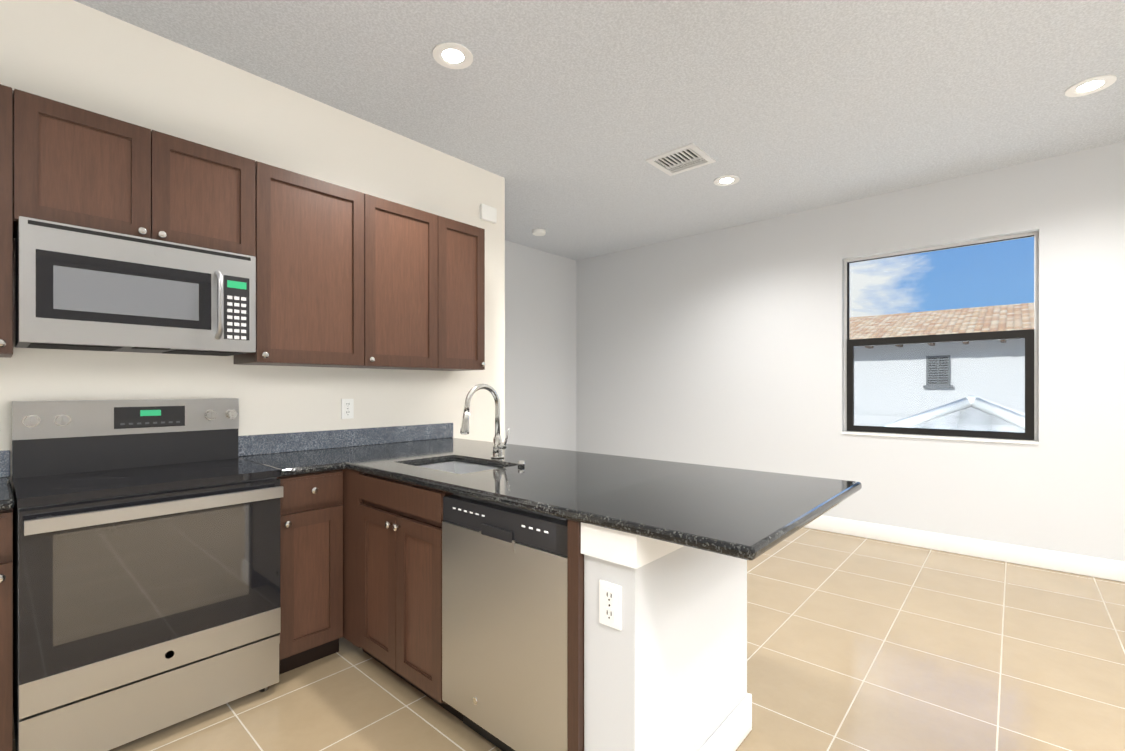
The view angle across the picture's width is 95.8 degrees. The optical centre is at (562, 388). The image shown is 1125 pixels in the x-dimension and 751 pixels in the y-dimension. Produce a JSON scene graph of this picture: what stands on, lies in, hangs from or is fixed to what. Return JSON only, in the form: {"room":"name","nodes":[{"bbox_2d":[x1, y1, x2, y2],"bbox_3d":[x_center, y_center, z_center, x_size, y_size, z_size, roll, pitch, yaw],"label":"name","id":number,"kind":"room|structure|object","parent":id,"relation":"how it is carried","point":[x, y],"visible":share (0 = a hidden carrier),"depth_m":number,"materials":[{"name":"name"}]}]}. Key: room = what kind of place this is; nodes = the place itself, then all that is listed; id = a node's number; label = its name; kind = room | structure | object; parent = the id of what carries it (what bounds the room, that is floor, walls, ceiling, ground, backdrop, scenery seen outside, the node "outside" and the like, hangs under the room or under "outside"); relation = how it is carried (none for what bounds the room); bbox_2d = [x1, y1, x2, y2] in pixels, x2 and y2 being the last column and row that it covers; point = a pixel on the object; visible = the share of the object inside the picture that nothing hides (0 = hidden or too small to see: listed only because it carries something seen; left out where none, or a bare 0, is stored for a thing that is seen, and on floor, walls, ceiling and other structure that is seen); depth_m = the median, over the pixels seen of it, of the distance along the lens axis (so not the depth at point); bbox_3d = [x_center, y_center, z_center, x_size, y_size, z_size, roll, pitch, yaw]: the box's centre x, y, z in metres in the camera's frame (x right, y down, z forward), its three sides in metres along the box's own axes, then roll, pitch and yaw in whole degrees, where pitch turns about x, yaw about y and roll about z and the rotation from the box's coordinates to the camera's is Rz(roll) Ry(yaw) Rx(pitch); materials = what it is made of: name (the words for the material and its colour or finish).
{"room":"kitchen","nodes":[
{"label":"kitchen","id":0,"kind":"room"},
{"bbox_2d":[0,0,504,490],"bbox_3d":[-2.351,-0.171,1.801,0.120,2.850,5.620,0,0,42],"label":"wall","id":1,"kind":"structure","parent":0,"point":[76,54],"depth_m":2.56,"materials":[{"name":"white paint"}]},
{"bbox_2d":[0,450,9,477],"bbox_3d":[-2.269,0.288,1.784,0.020,0.101,0.448,0,0,42],"label":"backsplash","id":2,"kind":"structure","parent":1,"relation":"attached to","point":[4,463],"depth_m":1.94,"materials":[{"name":"stone"}]},
{"bbox_2d":[0,84,12,357],"bbox_3d":[-2.144,-0.575,1.674,0.354,0.914,0.450,0,0,42],"label":"upper cabinet","id":3,"kind":"object","parent":1,"relation":"attached to","point":[6,221],"visible":1,"depth_m":1.73,"materials":[{"name":"brown wood"}]},
{"bbox_2d":[13,88,255,256],"bbox_3d":[-1.746,-0.806,2.121,0.354,0.451,0.746,0,0,42],"label":"upper cabinet","id":4,"kind":"object","parent":1,"relation":"attached to","point":[75,166],"visible":0.98,"depth_m":1.97,"materials":[{"name":"brown wood"}]},
{"bbox_2d":[15,216,255,355],"bbox_3d":[-1.715,-0.366,2.085,0.450,0.424,0.711,0,0,42],"label":"over-the-range microwave","id":5,"kind":"object","parent":4,"relation":"attached to","point":[81,288],"visible":1,"depth_m":1.92,"materials":[{"name":"silver metal"}]},
{"bbox_2d":[234,161,363,366],"bbox_3d":[-1.327,-0.575,2.593,0.354,0.914,0.514,0,0,42],"label":"upper cabinet","id":6,"kind":"object","parent":1,"relation":"attached to","point":[309,271],"visible":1,"depth_m":2.48,"materials":[{"name":"brown wood"}]},
{"bbox_2d":[238,423,452,456],"bbox_3d":[-1.188,0.288,2.999,0.020,0.101,1.304,0,0,42],"label":"backsplash","id":7,"kind":"structure","parent":1,"relation":"attached to","point":[249,445],"depth_m":2.88,"materials":[{"name":"stone"}]},
{"bbox_2d":[341,399,353,418],"bbox_3d":[-1.245,0.119,2.945,0.009,0.115,0.070,0,0,42],"label":"outlet","id":8,"kind":"object","parent":1,"relation":"attached to","point":[347,408],"visible":1,"depth_m":2.94,"materials":[{"name":"white plastic"}]},
{"bbox_2d":[337,194,437,369],"bbox_3d":[-1.004,-0.575,2.956,0.354,0.914,0.456,0,0,42],"label":"upper cabinet","id":9,"kind":"object","parent":1,"relation":"attached to","point":[400,286],"visible":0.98,"depth_m":2.85,"materials":[{"name":"brown wood"}]},
{"bbox_2d":[412,215,484,370],"bbox_3d":[-0.733,-0.575,3.261,0.354,0.914,0.358,0,0,42],"label":"upper cabinet","id":10,"kind":"object","parent":1,"relation":"attached to","point":[461,296],"visible":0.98,"depth_m":3.17,"materials":[{"name":"brown wood"}]},
{"bbox_2d":[480,204,496,223],"bbox_3d":[-0.543,-1.277,3.719,0.029,0.110,0.140,0,0,42],"label":"alarm box","id":11,"kind":"object","parent":1,"relation":"attached to","point":[488,213],"visible":0.98,"depth_m":3.70,"materials":[{"name":"white plastic"}]},
{"bbox_2d":[505,240,575,450],"bbox_3d":[-2.447,-0.172,3.513,0.120,2.850,8.050,0,0,42],"label":"wall","id":12,"kind":"structure","parent":0,"point":[540,348],"depth_m":5.89,"materials":[{"name":"grey paint"}]},
{"bbox_2d":[13,527,1124,750],"bbox_3d":[0.625,1.305,0.700,8.450,0.100,8.170,0,0,42],"label":"floor","id":13,"kind":"structure","parent":0,"point":[855,643],"depth_m":2.23,"materials":[{"name":"tile"}]},
{"bbox_2d":[0,508,12,750],"bbox_3d":[-2.048,0.812,1.585,0.614,0.884,0.444,0,0,42],"label":"base cabinet","id":14,"kind":"object","parent":13,"relation":"on","point":[6,630],"visible":1,"depth_m":1.56,"materials":[{"name":"brown wood"}]},
{"bbox_2d":[0,477,14,509],"bbox_3d":[-2.049,0.355,1.589,0.607,0.030,0.448,0,0,42],"label":"countertop","id":15,"kind":"structure","parent":14,"relation":"on","point":[7,501],"depth_m":1.62,"materials":[{"name":"black stone"}]},
{"bbox_2d":[12,398,282,750],"bbox_3d":[-1.608,0.651,1.996,0.670,1.204,0.739,0,0,42],"label":"range","id":16,"kind":"object","parent":13,"relation":"on","point":[146,566],"visible":1,"depth_m":1.83,"materials":[{"name":"silver metal"}]},
{"bbox_2d":[277,469,342,674],"bbox_3d":[-1.298,0.812,2.428,0.614,0.884,0.299,0,0,42],"label":"base cabinet","id":17,"kind":"object","parent":13,"relation":"on","point":[311,555],"visible":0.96,"depth_m":2.24,"materials":[{"name":"brown wood"}]},
{"bbox_2d":[343,469,354,644],"bbox_3d":[-0.731,0.812,2.520,0.214,0.884,0.628,0,0,42],"label":"base cabinet","id":18,"kind":"object","parent":13,"relation":"on","point":[348,475],"depth_m":2.32,"materials":[{"name":"brown wood"}]},
{"bbox_2d":[355,471,426,695],"bbox_3d":[-0.463,0.812,2.282,0.622,0.884,0.628,0,0,42],"label":"base cabinet","id":19,"kind":"object","parent":13,"relation":"on","point":[392,575],"depth_m":2.07,"materials":[{"name":"brown wood"}]},
{"bbox_2d":[442,493,567,750],"bbox_3d":[-0.017,0.812,1.858,0.602,0.884,0.592,0,0,42],"label":"dishwasher","id":20,"kind":"object","parent":13,"relation":"on","point":[504,627],"visible":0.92,"depth_m":1.61,"materials":[{"name":"silver metal"}]},
{"bbox_2d":[427,487,583,750],"bbox_3d":[-0.011,0.812,1.880,0.708,0.884,0.628,0,0,42],"label":"base cabinet","id":21,"kind":"object","parent":13,"relation":"on","point":[434,496],"depth_m":1.43,"materials":[{"name":"brown wood"}]},
{"bbox_2d":[238,438,861,559],"bbox_3d":[-0.270,0.354,2.182,2.477,0.030,1.304,0,0,42],"label":"countertop","id":22,"kind":"structure","parent":21,"relation":"on","point":[745,514],"depth_m":1.75,"materials":[{"name":"black stone"}]},
{"bbox_2d":[417,461,498,473],"bbox_3d":[-0.475,0.518,2.300,0.520,0.295,0.360,0,0,42],"label":"sink","id":23,"kind":"object","parent":22,"relation":"in","point":[458,467],"visible":0.1,"depth_m":2.51,"materials":[{"name":"silver metal"}]},
{"bbox_2d":[460,384,509,457],"bbox_3d":[-0.362,0.159,2.394,0.107,0.359,0.250,0,0,42],"label":"faucet","id":24,"kind":"object","parent":22,"relation":"on","point":[499,445],"visible":1,"depth_m":2.44,"materials":[{"name":"silver metal"}]},
{"bbox_2d":[518,460,524,466],"bbox_3d":[-0.178,0.326,2.197,0.032,0.024,0.032,0,0,42],"label":"air gap cap","id":25,"kind":"object","parent":22,"relation":"on","point":[521,463],"visible":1,"depth_m":2.18,"materials":[{"name":"silver metal"}]},
{"bbox_2d":[74,0,1124,260],"bbox_3d":[0.625,-1.645,0.699,8.450,0.100,8.170,0,0,42],"label":"ceiling","id":26,"kind":"structure","parent":0,"point":[566,118],"depth_m":2.70,"materials":[{"name":"white paint"}]},
{"bbox_2d":[433,42,472,68],"bbox_3d":[-0.525,-1.592,2.438,0.190,0.007,0.190,0,0,42],"label":"recessed light","id":27,"kind":"object","parent":26,"relation":"in","point":[451,55],"visible":1,"depth_m":2.43,"materials":[{"name":"white"}]},
{"bbox_2d":[532,229,545,235],"bbox_3d":[-0.237,-1.579,5.153,0.140,0.035,0.140,0,0,42],"label":"smoke detector","id":28,"kind":"object","parent":26,"relation":"attached to","point":[538,232],"visible":1,"depth_m":5.11,"materials":[{"name":"white plastic"}]},
{"bbox_2d":[646,143,715,175],"bbox_3d":[0.827,-1.590,3.551,0.360,0.012,0.340,0,0,42],"label":"ceiling vent","id":29,"kind":"object","parent":26,"relation":"in","point":[682,159],"visible":1,"depth_m":3.54,"materials":[{"name":"silver metal"}]},
{"bbox_2d":[714,175,739,185],"bbox_3d":[1.259,-1.593,3.902,0.190,0.007,0.190,0,0,42],"label":"recessed light","id":30,"kind":"object","parent":26,"relation":"in","point":[726,180],"visible":1,"depth_m":3.90,"materials":[{"name":"white"}]},
{"bbox_2d":[1065,75,1116,96],"bbox_3d":[2.783,-1.593,2.680,0.190,0.007,0.190,0,0,42],"label":"recessed light","id":31,"kind":"object","parent":26,"relation":"in","point":[1090,85],"visible":1,"depth_m":2.67,"materials":[{"name":"white"}]},
{"bbox_2d":[581,522,746,750],"bbox_3d":[-0.368,0.812,2.300,2.171,0.884,0.768,0,0,42],"label":"wall","id":32,"kind":"structure","parent":0,"point":[665,668],"depth_m":1.42,"materials":[{"name":"grey paint"}]},
{"bbox_2d":[599,580,621,630],"bbox_3d":[0.127,0.580,1.359,0.070,0.115,0.009,0,0,42],"label":"outlet","id":33,"kind":"object","parent":32,"relation":"attached to","point":[610,604],"visible":1,"depth_m":1.35,"materials":[{"name":"white plastic"}]},
{"bbox_2d":[699,693,751,750],"bbox_3d":[-0.368,1.188,2.301,2.170,0.132,0.766,0,0,42],"label":"baseboard","id":34,"kind":"structure","parent":32,"relation":"attached to","point":[732,731],"depth_m":1.75,"materials":[{"name":"white wood"}]},
{"bbox_2d":[576,141,1124,561],"bbox_3d":[3.290,-0.172,3.695,8.210,2.850,0.150,0,0,42],"label":"wall","id":35,"kind":"structure","parent":0,"point":[724,347],"depth_m":4.32,"materials":[{"name":"grey paint"}]},
{"bbox_2d":[842,231,1038,443],"bbox_3d":[2.911,-0.362,4.014,1.240,1.510,0.147,0,0,42],"label":"window","id":36,"kind":"structure","parent":35,"relation":"in","point":[1030,435],"depth_m":3.96,"materials":[{"name":"brown metal"}]},
{"bbox_2d":[804,515,1124,581],"bbox_3d":[3.232,1.187,3.637,8.199,0.132,0.014,0,0,42],"label":"baseboard","id":37,"kind":"structure","parent":35,"relation":"attached to","point":[1108,569],"depth_m":3.76,"materials":[{"name":"white wood"}]},
{"label":"outside","id":38,"kind":"structure","parent":0,"visible":0},
{"bbox_3d":[19.457,4.492,26.223,80.000,0.100,54.900,0,0,42],"label":"ground","id":39,"kind":"structure","parent":38,"visible":0},
{"bbox_2d":[850,303,1033,425],"bbox_3d":[13.386,0.717,17.193,47.070,7.460,5.260,0,0,42],"label":"house","id":40,"kind":"structure","parent":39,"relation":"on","point":[1006,314],"depth_m":16.49,"materials":[{"name":"white paint"}]},
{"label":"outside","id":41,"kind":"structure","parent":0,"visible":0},
{"bbox_2d":[883,396,1024,432],"bbox_3d":[5.121,0.865,6.348,6.299,1.547,5.952,0,0,42],"label":"hip roof","id":42,"kind":"structure","parent":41,"point":[1011,428],"depth_m":6.03,"materials":[{"name":"white tile"}]}
]}

